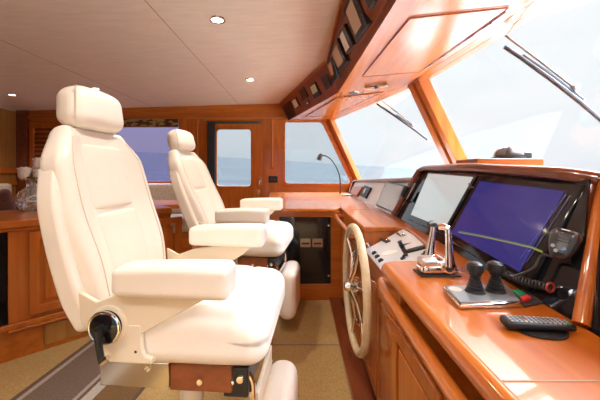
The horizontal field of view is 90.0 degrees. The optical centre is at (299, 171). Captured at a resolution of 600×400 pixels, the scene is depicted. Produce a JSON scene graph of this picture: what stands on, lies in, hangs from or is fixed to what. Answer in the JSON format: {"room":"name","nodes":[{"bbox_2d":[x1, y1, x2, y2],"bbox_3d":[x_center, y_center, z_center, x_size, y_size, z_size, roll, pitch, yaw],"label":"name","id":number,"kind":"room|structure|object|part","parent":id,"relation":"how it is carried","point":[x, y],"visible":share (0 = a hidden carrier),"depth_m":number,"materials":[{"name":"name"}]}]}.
{"room":"control cabin","nodes":[
{"label":"control cabin","id":0,"kind":"room"},
{"bbox_2d":[0,108,15,204],"bbox_3d":[-4.545,0.090,1.655,0.090,2.100,6.310,0,0,0],"label":"wall","id":1,"kind":"structure","parent":0,"point":[7,117],"depth_m":4.63,"materials":[{"name":"brown wood"}]},
{"bbox_2d":[0,181,16,184],"bbox_3d":[-4.490,0.175,3.855,0.020,0.070,1.910,0,0,0],"label":"trim rail","id":2,"kind":"object","parent":1,"relation":"attached to","point":[9,182],"depth_m":4.64,"materials":[{"name":"brown wood"}]},
{"bbox_2d":[0,168,17,172],"bbox_3d":[-4.485,-0.020,3.855,0.030,0.080,1.910,0,0,0],"label":"trim rail","id":3,"kind":"object","parent":1,"relation":"attached to","point":[2,170],"depth_m":4.60,"materials":[{"name":"brown wood"}]},
{"bbox_2d":[0,0,339,110],"bbox_3d":[-2.150,-1.077,1.725,4.900,0.197,6.450,0,0,0],"label":"ceiling","id":4,"kind":"structure","parent":0,"point":[123,46],"depth_m":2.62,"materials":[{"name":"paint"}]},
{"bbox_2d":[1,40,151,106],"bbox_3d":[-2.360,-1.042,1.700,0.006,0.006,6.200,0,0,0],"label":"ceiling seam","id":5,"kind":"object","parent":4,"relation":"attached to","point":[1,40],"depth_m":3.00,"materials":[{"name":"brown"}]},
{"bbox_2d":[144,0,236,101],"bbox_3d":[-0.975,-1.081,1.700,0.006,0.006,6.200,0,0,0],"label":"ceiling seam","id":6,"kind":"object","parent":4,"relation":"attached to","point":[144,0],"depth_m":2.46,"materials":[{"name":"brown"}]},
{"bbox_2d":[209,15,225,23],"bbox_3d":[-0.590,-1.087,2.145,0.115,0.014,0.115,0,0,0],"label":"recessed light","id":7,"kind":"object","parent":4,"relation":"in","point":[216,19],"visible":1,"depth_m":2.14,"materials":[{"name":"silver metal"}]},
{"bbox_2d":[280,0,534,120],"bbox_3d":[0.551,-0.961,1.701,1.169,0.313,6.316,0,0,-5],"label":"overhead cabinet","id":8,"kind":"object","parent":4,"relation":"attached to","point":[405,39],"visible":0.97,"depth_m":1.97,"materials":[{"name":"wood"}]},
{"bbox_2d":[283,101,295,120],"bbox_3d":[-0.165,-0.927,4.565,0.111,0.221,0.404,0,0,-18],"label":"display","id":9,"kind":"object","parent":8,"relation":"on","point":[289,111],"visible":1,"depth_m":4.54,"materials":[{"name":"black plastic"}]},
{"bbox_2d":[291,97,300,109],"bbox_3d":[-0.057,-0.955,4.190,0.082,0.145,0.215,0,0,-18],"label":"display","id":10,"kind":"object","parent":8,"relation":"on","point":[295,102],"visible":1,"depth_m":4.16,"materials":[{"name":"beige plastic"}]},
{"bbox_2d":[299,87,308,100],"bbox_3d":[0.047,-0.996,3.827,0.076,0.132,0.203,0,0,-19],"label":"display","id":11,"kind":"object","parent":8,"relation":"on","point":[303,93],"visible":1,"depth_m":3.80,"materials":[{"name":"black plastic"}]},
{"bbox_3d":[0.181,-1.090,1.669,0.425,0.032,6.230,0,0,-5],"label":"cornice moulding","id":12,"kind":"part","parent":8,"relation":"part of","materials":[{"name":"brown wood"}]},
{"bbox_2d":[309,81,321,98],"bbox_3d":[0.179,-0.952,3.509,0.087,0.155,0.211,0,0,-19],"label":"display","id":13,"kind":"object","parent":8,"relation":"on","point":[314,89],"visible":1,"depth_m":3.49,"materials":[{"name":"black plastic"}]},
{"bbox_2d":[320,73,331,89],"bbox_3d":[0.282,-0.962,3.193,0.081,0.142,0.168,0,0,-19],"label":"display","id":14,"kind":"object","parent":8,"relation":"on","point":[327,84],"visible":0.98,"depth_m":3.18,"materials":[{"name":"black plastic"}]},
{"bbox_2d":[326,57,340,82],"bbox_3d":[0.316,-0.965,2.826,0.116,0.200,0.420,0,0,-6],"label":"display","id":15,"kind":"object","parent":8,"relation":"attached to","point":[334,74],"visible":0.88,"depth_m":2.78,"materials":[{"name":"black plastic"}]},
{"bbox_2d":[331,38,350,71],"bbox_3d":[0.331,-0.960,2.478,0.117,0.205,0.314,0,0,-4],"label":"display","id":16,"kind":"object","parent":8,"relation":"attached to","point":[341,59],"visible":0.98,"depth_m":2.41,"materials":[{"name":"black plastic"}]},
{"bbox_2d":[339,23,356,53],"bbox_3d":[0.344,-0.958,2.172,0.102,0.165,0.209,0,0,-4],"label":"display","id":17,"kind":"object","parent":8,"relation":"attached to","point":[348,42],"visible":0.85,"depth_m":2.12,"materials":[{"name":"black plastic"}]},
{"bbox_2d":[348,91,358,94],"bbox_3d":[0.557,-0.819,3.122,0.124,0.006,0.124,0,0,0],"label":"recessed light","id":18,"kind":"object","parent":8,"relation":"attached to","point":[352,92],"visible":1,"depth_m":3.12,"materials":[{"name":"silver metal"}]},
{"bbox_2d":[343,0,372,41],"bbox_3d":[0.353,-0.968,1.859,0.133,0.226,0.300,0,0,-3],"label":"display","id":19,"kind":"object","parent":8,"relation":"on","point":[359,22],"visible":0.99,"depth_m":1.84,"materials":[{"name":"black plastic"}]},
{"bbox_2d":[365,0,377,9],"bbox_3d":[0.372,-0.952,1.581,0.094,0.138,0.125,0,0,0],"label":"display","id":20,"kind":"object","parent":8,"relation":"on","point":[370,3],"visible":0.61,"depth_m":1.60,"materials":[{"name":"black plastic"}]},
{"bbox_2d":[364,83,387,89],"bbox_3d":[0.717,-0.802,2.820,0.220,0.041,0.042,0,0,30],"label":"light","id":21,"kind":"object","parent":8,"relation":"attached to","point":[384,84],"visible":1,"depth_m":2.80,"materials":[{"name":"silver metal"}]},
{"bbox_2d":[0,246,350,399],"bbox_3d":[-2.050,1.170,1.750,7.900,0.060,6.500,0,0,0],"label":"floor","id":22,"kind":"structure","parent":0,"point":[321,373],"depth_m":1.80,"materials":[{"name":"carpet"}]},
{"bbox_2d":[10,339,144,399],"bbox_3d":[-1.164,1.135,0.965,0.620,0.008,2.230,0,0,4],"label":"runner rug","id":23,"kind":"object","parent":22,"relation":"on","point":[77,377],"visible":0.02,"depth_m":1.59,"materials":[{"name":"carpet"}]},
{"bbox_2d":[0,204,181,363],"bbox_3d":[-1.966,0.715,2.029,2.085,0.850,0.685,0,0,-45],"label":"sideboard","id":24,"kind":"object","parent":22,"relation":"on","point":[33,319],"visible":0.44,"depth_m":1.88,"materials":[{"name":"brown wood"}]},
{"bbox_2d":[15,157,40,210],"bbox_3d":[-2.016,0.089,2.250,0.180,0.401,0.178,0,0,30],"label":"flower vase","id":25,"kind":"object","parent":24,"relation":"on","point":[26,199],"visible":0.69,"depth_m":2.20,"materials":[{"name":"clear glass"}]},
{"bbox_3d":[-1.748,0.942,1.787,1.950,0.047,0.035,0,0,-45],"label":"moulding","id":26,"kind":"part","parent":24,"relation":"part of","materials":[{"name":"brown wood"}]},
{"bbox_3d":[-1.518,0.632,2.025,0.024,0.515,0.460,0,0,45],"label":"door","id":27,"kind":"part","parent":24,"relation":"part of","materials":[{"name":"brown wood"}]},
{"bbox_3d":[-1.538,1.042,2.014,0.274,0.135,0.012,0,0,-45],"label":"plinth panel","id":28,"kind":"part","parent":24,"relation":"part of","materials":[{"name":"brown wood"}]},
{"bbox_3d":[-1.165,0.632,2.378,0.024,0.515,0.460,0,0,45],"label":"door","id":29,"kind":"part","parent":24,"relation":"part of","materials":[{"name":"brown wood"}]},
{"bbox_2d":[0,183,202,252],"bbox_3d":[-2.980,0.655,3.865,3.000,0.970,1.830,0,0,0],"label":"settee","id":30,"kind":"object","parent":22,"relation":"on","point":[159,191],"visible":0.06,"depth_m":4.64,"materials":[{"name":"brown wood"}]},
{"bbox_2d":[0,189,15,210],"bbox_3d":[-3.950,0.425,3.860,0.188,0.413,0.451,0,0,41],"label":"cushion","id":31,"kind":"object","parent":30,"relation":"on","point":[7,202],"visible":0.73,"depth_m":3.91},
{"bbox_2d":[153,200,179,208],"bbox_3d":[-2.085,0.770,3.900,1.330,0.740,0.800,0,0,0],"label":"table","id":32,"kind":"object","parent":22,"relation":"on","point":[169,203],"visible":0.1,"depth_m":3.81,"materials":[{"name":"brown wood"}]},
{"bbox_2d":[37,84,297,399],"bbox_3d":[-0.452,0.408,1.168,0.873,1.465,0.656,0,0,4],"label":"chair","id":33,"kind":"object","parent":22,"relation":"on","point":[194,322],"visible":1,"depth_m":0.96,"materials":[{"name":"beige leather"}]},
{"bbox_3d":[-0.574,0.496,0.866,0.039,0.100,0.037,0,0,4],"label":"recline lever","id":34,"kind":"part","parent":33,"relation":"part of","materials":[{"name":"black plastic"}]},
{"bbox_3d":[-0.744,0.175,1.188,0.256,0.684,0.473,0,0,4],"label":"backrest","id":35,"kind":"part","parent":33,"relation":"part of","materials":[{"name":"beige leather"}]},
{"bbox_3d":[-0.515,0.646,1.172,0.230,0.083,0.430,0,0,4],"label":"seat frame","id":36,"kind":"part","parent":33,"relation":"part of","materials":[{"name":"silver metal"}]},
{"bbox_3d":[-0.376,0.319,0.904,0.355,0.100,0.105,0,0,4],"label":"armrest","id":37,"kind":"part","parent":33,"relation":"part of","materials":[{"name":"beige leather"}]},
{"bbox_3d":[-0.325,0.509,1.159,0.490,0.203,0.513,0,0,4],"label":"seat","id":38,"kind":"part","parent":33,"relation":"part of","materials":[{"name":"beige leather"}]},
{"bbox_3d":[-0.340,0.295,1.419,0.355,0.100,0.105,0,0,4],"label":"armrest","id":39,"kind":"part","parent":33,"relation":"part of","materials":[{"name":"beige leather"}]},
{"bbox_3d":[-0.163,0.725,0.992,0.052,0.180,0.055,0,0,4],"label":"footrest arm","id":40,"kind":"part","parent":33,"relation":"part of","materials":[{"name":"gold metal"}]},
{"bbox_3d":[-0.137,0.875,1.146,0.017,0.270,0.280,0,0,4],"label":"footrest plate","id":41,"kind":"part","parent":33,"relation":"part of","materials":[{"name":"leather"}]},
{"bbox_3d":[-0.141,0.725,1.301,0.052,0.180,0.055,0,0,4],"label":"footrest arm","id":42,"kind":"part","parent":33,"relation":"part of","materials":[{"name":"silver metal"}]},
{"bbox_2d":[167,129,299,319],"bbox_3d":[-0.497,0.408,2.270,0.976,1.464,0.656,0,0,7],"label":"chair","id":43,"kind":"object","parent":22,"relation":"on","point":[199,201],"visible":0.7,"depth_m":2.09,"materials":[{"name":"beige leather"}]},
{"bbox_3d":[-0.775,0.163,2.304,0.342,0.656,0.473,0,0,7],"label":"backrest","id":44,"kind":"part","parent":43,"relation":"part of","materials":[{"name":"beige leather"}]},
{"bbox_3d":[-0.509,0.617,2.271,0.230,0.083,0.430,0,0,7],"label":"seat frame","id":45,"kind":"part","parent":43,"relation":"part of","materials":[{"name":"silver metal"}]},
{"bbox_3d":[-0.384,0.289,1.996,0.355,0.100,0.105,0,0,7],"label":"armrest","id":46,"kind":"part","parent":43,"relation":"part of","materials":[{"name":"beige leather"}]},
{"bbox_3d":[-0.321,0.265,2.508,0.355,0.100,0.105,0,0,7],"label":"armrest","id":47,"kind":"part","parent":43,"relation":"part of","materials":[{"name":"beige leather"}]},
{"bbox_3d":[-0.320,0.479,2.248,0.490,0.203,0.513,0,0,7],"label":"seat","id":48,"kind":"part","parent":43,"relation":"part of","materials":[{"name":"beige leather"}]},
{"bbox_2d":[269,210,341,299],"bbox_3d":[0.045,0.745,3.719,0.650,0.790,2.122,0,0,0],"label":"base cabinet","id":49,"kind":"object","parent":22,"relation":"on","point":[315,244],"visible":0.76,"depth_m":2.67,"materials":[{"name":"brown wood"}]},
{"bbox_3d":[0.044,0.699,2.675,0.459,0.592,0.007,0,0,0],"label":"glass door","id":50,"kind":"part","parent":49,"relation":"part of","materials":[{"name":"black"}]},
{"bbox_3d":[0.049,0.631,2.670,0.090,0.075,0.004,0,0,0],"label":"socket plate","id":51,"kind":"part","parent":49,"relation":"part of","materials":[{"name":"plastic"}]},
{"bbox_3d":[0.156,0.631,2.670,0.090,0.075,0.004,0,0,0],"label":"socket plate","id":52,"kind":"part","parent":49,"relation":"part of","materials":[{"name":"plastic"}]},
{"bbox_2d":[273,344,338,344],"bbox_3d":[-0.372,1.138,1.980,1.255,0.004,0.010,0,0,0],"label":"trim","id":53,"kind":"structure","parent":22,"relation":"on","point":[273,344],"depth_m":1.98,"materials":[{"name":"brown"}]},
{"bbox_2d":[329,212,425,399],"bbox_3d":[0.459,0.734,1.870,0.403,0.811,1.580,0,0,0],"label":"console","id":54,"kind":"object","parent":22,"relation":"on","point":[369,377],"visible":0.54,"depth_m":1.54,"materials":[{"name":"brown wood"}]},
{"bbox_3d":[0.369,0.760,2.425,0.012,0.640,0.430,0,0,0],"label":"raised panel","id":55,"kind":"part","parent":54,"relation":"part of","materials":[{"name":"brown wood"}]},
{"bbox_3d":[0.336,0.385,2.200,0.093,0.033,0.854,0,0,0],"label":"handrail","id":56,"kind":"part","parent":54,"relation":"part of","materials":[{"name":"brown wood"}]},
{"bbox_3d":[0.369,0.760,1.980,0.012,0.640,0.440,0,0,0],"label":"raised panel","id":57,"kind":"part","parent":54,"relation":"part of","materials":[{"name":"brown wood"}]},
{"bbox_2d":[343,223,371,358],"bbox_3d":[0.310,0.615,1.620,0.140,0.667,0.667,0,0,0],"label":"steering wheel","id":58,"kind":"object","parent":54,"relation":"attached to","point":[352,285],"visible":1,"depth_m":1.55,"materials":[{"name":"beige metal"}]},
{"bbox_3d":[0.369,0.810,1.585,0.012,0.540,0.310,0,0,0],"label":"raised panel","id":59,"kind":"part","parent":54,"relation":"part of","materials":[{"name":"brown wood"}]},
{"bbox_2d":[380,236,390,242],"bbox_3d":[0.481,0.383,1.696,0.033,0.027,0.109,0,0,0],"label":"switch","id":60,"kind":"object","parent":54,"relation":"attached to","point":[384,239],"visible":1,"depth_m":1.68,"materials":[{"name":"grey plastic"}]},
{"bbox_3d":[0.369,0.810,1.260,0.012,0.540,0.320,0,0,0],"label":"raised panel","id":61,"kind":"part","parent":54,"relation":"part of","materials":[{"name":"brown wood"}]},
{"bbox_2d":[382,250,397,255],"bbox_3d":[0.449,0.405,1.506,0.042,0.036,0.093,0,0,-34],"label":"oval plate","id":62,"kind":"object","parent":54,"relation":"on","point":[390,252],"visible":1,"depth_m":1.50,"materials":[{"name":"white plastic"}]},
{"bbox_3d":[0.485,0.391,1.410,0.225,0.124,0.637,0,0,0],"label":"instrument panel","id":63,"kind":"part","parent":54,"relation":"part of","materials":[{"name":"white"}]},
{"bbox_2d":[396,231,405,236],"bbox_3d":[0.559,0.343,1.660,0.030,0.022,0.100,0,0,0],"label":"switch","id":64,"kind":"object","parent":54,"relation":"on","point":[401,234],"visible":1,"depth_m":1.64,"materials":[{"name":"silver metal"}]},
{"bbox_2d":[397,240,424,253],"bbox_3d":[0.524,0.355,1.425,0.088,0.059,0.179,0,0,-40],"label":"lever","id":65,"kind":"object","parent":54,"relation":"on","point":[414,246],"visible":0.99,"depth_m":1.41,"materials":[{"name":"black plastic"}]},
{"bbox_3d":[0.492,0.352,1.465,0.034,0.037,0.024,0,0,0],"label":"knob","id":66,"kind":"part","parent":65,"relation":"part of","materials":[{"name":"black plastic"}]},
{"bbox_3d":[0.534,0.345,1.412,0.070,0.040,0.089,0,0,9],"label":"lid","id":67,"kind":"part","parent":65,"relation":"part of","materials":[{"name":"white"}]},
{"bbox_2d":[377,277,484,399],"bbox_3d":[0.440,0.745,0.254,0.360,0.790,1.709,0,0,0],"label":"base cabinet","id":68,"kind":"object","parent":22,"relation":"on","point":[422,369],"visible":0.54,"depth_m":0.81,"materials":[{"name":"brown wood"}]},
{"bbox_3d":[0.329,0.805,0.880,0.012,0.570,0.360,0,0,0],"label":"raised panel","id":69,"kind":"part","parent":68,"relation":"part of","materials":[{"name":"brown wood"}]},
{"bbox_2d":[269,192,599,399],"bbox_3d":[0.210,0.340,2.095,1.379,0.041,5.390,0,0,0],"label":"countertop","id":70,"kind":"structure","parent":68,"relation":"on","point":[501,362],"depth_m":0.58,"materials":[{"name":"brown wood"}]},
{"bbox_2d":[317,154,350,195],"bbox_3d":[0.459,0.033,4.085,0.471,0.574,0.071,0,0,0],"label":"gooseneck lamp","id":71,"kind":"object","parent":70,"relation":"on","point":[320,156],"visible":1,"depth_m":4.08,"materials":[{"name":"silver metal"}]},
{"bbox_3d":[0.266,-0.202,4.085,0.085,0.104,0.071,0,0,0],"label":"lamp shade","id":72,"kind":"part","parent":71,"relation":"part of","materials":[{"name":"grey plastic"}]},
{"bbox_3d":[0.427,0.033,4.085,0.257,0.535,0.016,0,0,0],"label":"stem","id":73,"kind":"part","parent":71,"relation":"part of","materials":[{"name":"black plastic"}]},
{"bbox_2d":[413,220,461,276],"bbox_3d":[0.430,0.238,0.943,0.124,0.164,0.098,0,0,0],"label":"lever","id":74,"kind":"object","parent":70,"relation":"on","point":[427,265],"visible":1,"depth_m":0.92,"materials":[{"name":"silver metal"}]},
{"bbox_3d":[0.423,0.226,0.975,0.043,0.125,0.034,0,0,0],"label":"lever","id":75,"kind":"part","parent":74,"relation":"part of","materials":[{"name":"silver metal"}]},
{"bbox_3d":[0.454,0.226,0.911,0.033,0.122,0.034,0,0,0],"label":"lever","id":76,"kind":"part","parent":74,"relation":"part of","materials":[{"name":"silver metal"}]},
{"bbox_2d":[348,163,599,334],"bbox_3d":[1.119,0.144,1.690,1.102,0.377,6.180,0,0,0],"label":"dash","id":77,"kind":"object","parent":70,"relation":"on","point":[576,295],"visible":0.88,"depth_m":0.75,"materials":[{"name":"brown"}]},
{"bbox_2d":[350,186,362,196],"bbox_3d":[0.712,0.237,3.784,0.081,0.132,0.553,0,0,0],"label":"block","id":78,"kind":"object","parent":77,"relation":"attached to","point":[356,190],"visible":0.88,"depth_m":3.71,"materials":[{"name":"brown wood"}]},
{"bbox_2d":[360,185,371,198],"bbox_3d":[0.727,0.216,3.316,0.074,0.133,0.341,0,0,0],"label":"gauge","id":79,"kind":"object","parent":77,"relation":"attached to","point":[366,190],"visible":1,"depth_m":3.26,"materials":[{"name":"black plastic"}]},
{"bbox_2d":[376,181,403,211],"bbox_3d":[0.735,0.194,2.438,0.107,0.218,0.547,0,0,0],"label":"display","id":80,"kind":"object","parent":77,"relation":"attached to","point":[390,195],"visible":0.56,"depth_m":2.42,"materials":[{"name":"grey plastic"}]},
{"bbox_2d":[400,185,409,204],"bbox_3d":[0.725,0.188,2.103,0.056,0.191,0.124,0,0,0],"label":"microphone","id":81,"kind":"object","parent":77,"relation":"attached to","point":[405,189],"visible":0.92,"depth_m":2.05,"materials":[{"name":"black plastic"}]},
{"bbox_2d":[409,172,477,235],"bbox_3d":[0.728,0.148,1.611,0.162,0.298,0.655,0,0,5],"label":"display","id":82,"kind":"object","parent":77,"relation":"attached to","point":[441,197],"visible":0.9,"depth_m":1.53,"materials":[{"name":"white glass"}]},
{"bbox_2d":[456,144,543,165],"bbox_3d":[1.123,0.017,1.710,0.356,0.347,0.220,0,0,0],"label":"compass","id":83,"kind":"object","parent":77,"relation":"on","point":[509,154],"visible":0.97,"depth_m":1.63,"materials":[{"name":"brown wood"}]},
{"bbox_2d":[506,144,524,154],"bbox_3d":[1.214,-0.125,1.697,0.090,0.064,0.152,0,0,25],"label":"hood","id":84,"kind":"object","parent":83,"relation":"attached to","point":[510,149],"depth_m":1.65,"materials":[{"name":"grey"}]},
{"bbox_2d":[524,152,531,157],"bbox_3d":[1.264,-0.092,1.700,0.045,0.038,0.080,0,0,0],"label":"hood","id":85,"kind":"object","parent":83,"relation":"attached to","point":[527,154],"depth_m":1.66,"materials":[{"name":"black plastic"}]},
{"bbox_2d":[451,176,584,290],"bbox_3d":[0.684,0.163,1.035,0.152,0.290,0.532,0,0,5],"label":"display","id":86,"kind":"object","parent":77,"relation":"attached to","point":[510,222],"visible":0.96,"depth_m":0.94,"materials":[{"name":"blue glass"}]},
{"bbox_2d":[502,228,582,292],"bbox_3d":[0.594,0.214,0.758,0.089,0.158,0.175,0,0,-41],"label":"microphone","id":87,"kind":"object","parent":77,"relation":"attached to","point":[564,244],"visible":0.96,"depth_m":0.71,"materials":[{"name":"grey plastic"}]},
{"bbox_3d":[0.580,0.279,0.777,0.021,0.030,0.141,0,0,-11],"label":"coiled cord","id":88,"kind":"part","parent":87,"relation":"part of","materials":[{"name":"grey plastic"}]},
{"bbox_3d":[0.596,0.245,0.774,0.028,0.083,0.129,0,0,-27],"label":"cord","id":89,"kind":"part","parent":87,"relation":"part of","materials":[{"name":"grey plastic"}]},
{"bbox_2d":[554,230,573,243],"bbox_3d":[0.626,0.153,0.712,0.013,0.028,0.033,0,0,-35],"label":"grille","id":90,"kind":"object","parent":87,"relation":"attached to","point":[560,236],"depth_m":0.71,"materials":[{"name":"black plastic"}]},
{"bbox_3d":[0.956,0.170,0.412,0.772,0.300,0.625,0,0,0],"label":"panel","id":91,"kind":"part","parent":77,"relation":"part of","materials":[{"name":"black wood"}]},
{"bbox_2d":[443,284,521,308],"bbox_3d":[0.465,0.311,0.755,0.193,0.018,0.121,0,0,0],"label":"console","id":92,"kind":"object","parent":70,"relation":"on","point":[458,296],"visible":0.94,"depth_m":0.72,"materials":[{"name":"silver metal"}]},
{"bbox_2d":[464,261,485,294],"bbox_3d":[0.443,0.264,0.759,0.048,0.076,0.048,0,0,0],"label":"joystick","id":93,"kind":"object","parent":92,"relation":"on","point":[475,269],"visible":1,"depth_m":0.75,"materials":[{"name":"black rubber"}]},
{"bbox_3d":[0.443,0.245,0.759,0.041,0.038,0.041,0,0,0],"label":"knob","id":94,"kind":"part","parent":93,"relation":"part of","materials":[{"name":"black plastic"}]},
{"bbox_2d":[485,260,506,294],"bbox_3d":[0.496,0.264,0.762,0.048,0.076,0.048,0,0,0],"label":"joystick","id":95,"kind":"object","parent":92,"relation":"on","point":[496,269],"visible":1,"depth_m":0.75,"materials":[{"name":"black rubber"}]},
{"bbox_3d":[0.496,0.245,0.762,0.041,0.038,0.041,0,0,0],"label":"knob","id":96,"kind":"part","parent":95,"relation":"part of","materials":[{"name":"black plastic"}]},
{"bbox_2d":[511,289,542,306],"bbox_3d":[0.570,0.311,0.754,0.053,0.017,0.116,0,0,17],"label":"box","id":97,"kind":"object","parent":70,"relation":"on","point":[527,299],"visible":0.88,"depth_m":0.73,"materials":[{"name":"grey plastic"}]},
{"bbox_2d":[518,330,568,340],"bbox_3d":[0.486,0.318,0.604,0.097,0.004,0.070,0,0,0],"label":"pad","id":98,"kind":"object","parent":70,"relation":"on","point":[545,335],"visible":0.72,"depth_m":0.58,"materials":[{"name":"black rubber"}]},
{"bbox_2d":[499,315,576,331],"bbox_3d":[0.479,0.306,0.606,0.131,0.018,0.034,0,0,8],"label":"remote control","id":99,"kind":"object","parent":98,"relation":"on","point":[509,321],"visible":1,"depth_m":0.60,"materials":[{"name":"black plastic"}]},
{"bbox_2d":[28,104,349,197],"bbox_3d":[-1.825,-0.010,4.843,5.550,2.300,0.115,0,0,0],"label":"wall","id":100,"kind":"structure","parent":0,"point":[247,109],"depth_m":4.81,"materials":[{"name":"brown wood"}]},
{"bbox_2d":[16,110,28,209],"bbox_3d":[-4.418,0.080,4.780,0.163,2.120,0.060,0,0,0],"label":"trim","id":101,"kind":"structure","parent":100,"relation":"attached to","point":[22,121],"depth_m":4.75,"materials":[{"name":"brown wood"}]},
{"bbox_2d":[29,124,62,182],"bbox_3d":[-4.048,-0.120,4.795,0.529,1.299,0.030,0,0,0],"label":"louvered shutter","id":102,"kind":"object","parent":100,"relation":"attached to","point":[32,127],"visible":0.22,"depth_m":4.78,"materials":[{"name":"brown wood"}]},
{"bbox_2d":[147,121,180,182],"bbox_3d":[-2.729,-0.321,4.818,1.642,0.994,0.060,0,0,0],"label":"window","id":103,"kind":"structure","parent":100,"relation":"in","point":[179,122],"depth_m":4.79,"materials":[{"name":"brown wood"}]},
{"bbox_2d":[123,119,177,126],"bbox_3d":[-2.729,-0.775,4.770,1.582,0.133,0.020,0,0,0],"label":"roller blind","id":104,"kind":"object","parent":103,"relation":"attached to","point":[127,122],"visible":0.65,"depth_m":4.76,"materials":[{"name":"brown fabric"}]},
{"bbox_2d":[181,119,186,130],"bbox_3d":[-1.860,-0.305,4.800,0.096,1.090,0.020,0,0,0],"label":"trim","id":105,"kind":"structure","parent":100,"relation":"attached to","point":[183,121],"depth_m":4.79,"materials":[{"name":"brown wood"}]},
{"bbox_2d":[187,119,206,166],"bbox_3d":[-1.651,-0.005,4.806,0.321,1.690,0.008,0,0,0],"label":"trim panel","id":106,"kind":"object","parent":100,"relation":"attached to","point":[191,123],"visible":0.31,"depth_m":4.80,"materials":[{"name":"brown wood"}]},
{"bbox_2d":[196,120,199,155],"bbox_3d":[-1.627,-0.457,4.773,0.052,0.773,0.080,0,0,0],"label":"grab rail","id":107,"kind":"object","parent":106,"relation":"attached to","point":[197,121],"visible":0.55,"depth_m":4.74,"materials":[{"name":"brown wood"}]},
{"bbox_2d":[208,121,261,208],"bbox_3d":[-1.041,0.155,4.778,0.868,1.930,0.124,0,0,0],"label":"door","id":108,"kind":"structure","parent":100,"relation":"in","point":[231,196],"depth_m":4.79,"materials":[{"name":"brown wood"}]},
{"bbox_2d":[205,119,215,184],"bbox_3d":[-1.427,0.136,4.763,0.158,1.949,0.057,0,0,0],"label":"door frame","id":109,"kind":"structure","parent":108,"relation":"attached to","point":[210,126],"depth_m":4.74,"materials":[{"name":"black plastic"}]},
{"bbox_3d":[-1.058,-0.229,4.790,0.609,0.970,0.012,0,0,0],"label":"window trim","id":110,"kind":"part","parent":108,"relation":"part of","materials":[{"name":"brown wood"}]},
{"bbox_2d":[258,119,262,197],"bbox_3d":[-0.633,0.145,4.800,0.080,1.990,0.020,0,0,0],"label":"trim","id":111,"kind":"structure","parent":100,"relation":"attached to","point":[260,126],"depth_m":4.79,"materials":[{"name":"brown wood"}]},
{"bbox_2d":[263,119,282,192],"bbox_3d":[-0.433,-0.255,4.806,0.321,1.190,0.008,0,0,0],"label":"trim panel","id":112,"kind":"object","parent":100,"relation":"attached to","point":[268,187],"visible":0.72,"depth_m":4.80,"materials":[{"name":"brown wood"}]},
{"bbox_2d":[271,119,273,168],"bbox_3d":[-0.441,-0.453,4.773,0.052,0.829,0.080,0,0,0],"label":"grab rail","id":113,"kind":"object","parent":112,"relation":"attached to","point":[272,167],"visible":1,"depth_m":4.74,"materials":[{"name":"brown wood"}]},
{"bbox_2d":[268,176,276,182],"bbox_3d":[-0.432,0.116,4.793,0.144,0.104,0.021,0,0,0],"label":"light switch","id":114,"kind":"object","parent":112,"relation":"attached to","point":[271,179],"visible":1,"depth_m":4.79,"materials":[{"name":"black plastic"}]},
{"bbox_2d":[283,119,351,185],"bbox_3d":[0.302,-0.309,4.820,1.161,1.062,0.060,0,0,0],"label":"window","id":115,"kind":"structure","parent":100,"relation":"in","point":[285,121],"depth_m":4.79,"materials":[{"name":"brown wood"}]},
{"bbox_2d":[326,0,562,120],"bbox_3d":[0.919,-0.920,1.664,0.712,0.200,6.337,0,0,-3],"label":"trim","id":116,"kind":"structure","parent":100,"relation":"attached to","point":[536,7],"depth_m":1.91,"materials":[{"name":"brown wood"}]},
{"bbox_2d":[370,79,430,107],"bbox_3d":[0.900,-1.135,1.725,1.200,0.150,6.450,0,0,0],"label":"ceiling","id":117,"kind":"structure","parent":0,"point":[391,101],"depth_m":4.45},
{"bbox_3d":[1.321,0.650,1.652,0.898,0.980,6.326,0,0,0],"label":"wall","id":118,"kind":"structure","parent":0,"visible":0},
{"bbox_2d":[325,120,360,180],"bbox_3d":[0.687,-0.324,4.787,0.636,1.048,0.181,0,0,0],"label":"trim","id":119,"kind":"structure","parent":118,"relation":"attached to","point":[332,126],"depth_m":4.73,"materials":[{"name":"brown wood"}]},
{"bbox_2d":[408,78,466,163],"bbox_3d":[1.311,-0.322,2.738,0.579,1.059,0.237,0,0,0],"label":"trim","id":120,"kind":"structure","parent":118,"relation":"attached to","point":[425,97],"depth_m":2.63,"materials":[{"name":"brown wood"}]},
{"bbox_3d":[1.402,-0.329,1.680,0.635,0.983,2.120,0,0,0],"label":"window","id":121,"kind":"structure","parent":118,"relation":"in","visible":0},
{"bbox_2d":[503,34,599,122],"bbox_3d":[1.370,-0.530,1.639,0.056,0.603,0.444,0,0,-41],"label":"windscreen wiper","id":122,"kind":"object","parent":121,"relation":"attached to","point":[570,90],"visible":1,"depth_m":1.62,"materials":[{"name":"grey"}]},
{"bbox_3d":[1.337,-0.633,1.690,0.016,0.396,0.325,0,0,-40],"label":"arm","id":123,"kind":"part","parent":122,"relation":"part of","materials":[{"name":"grey"}]},
{"bbox_3d":[1.010,-0.329,3.769,1.090,0.982,2.062,0,0,0],"label":"window","id":124,"kind":"structure","parent":118,"relation":"in","visible":0},
{"bbox_2d":[376,101,428,140],"bbox_3d":[1.108,-0.571,3.279,0.064,0.519,0.656,0,0,-36],"label":"windscreen wiper","id":125,"kind":"object","parent":124,"relation":"attached to","point":[409,124],"visible":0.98,"depth_m":3.24,"materials":[{"name":"grey"}]},
{"bbox_3d":[1.071,-0.667,3.336,0.016,0.326,0.391,0,0,-38],"label":"arm","id":126,"kind":"part","parent":125,"relation":"part of","materials":[{"name":"grey"}]},
{"label":"outside","id":127,"kind":"structure","parent":0,"visible":0},
{"bbox_2d":[135,152,416,185],"bbox_3d":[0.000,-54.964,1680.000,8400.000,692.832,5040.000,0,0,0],"label":"sea","id":128,"kind":"structure","parent":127,"point":[230,171],"depth_m":126.20,"materials":[{"name":"liquid"}]}
]}

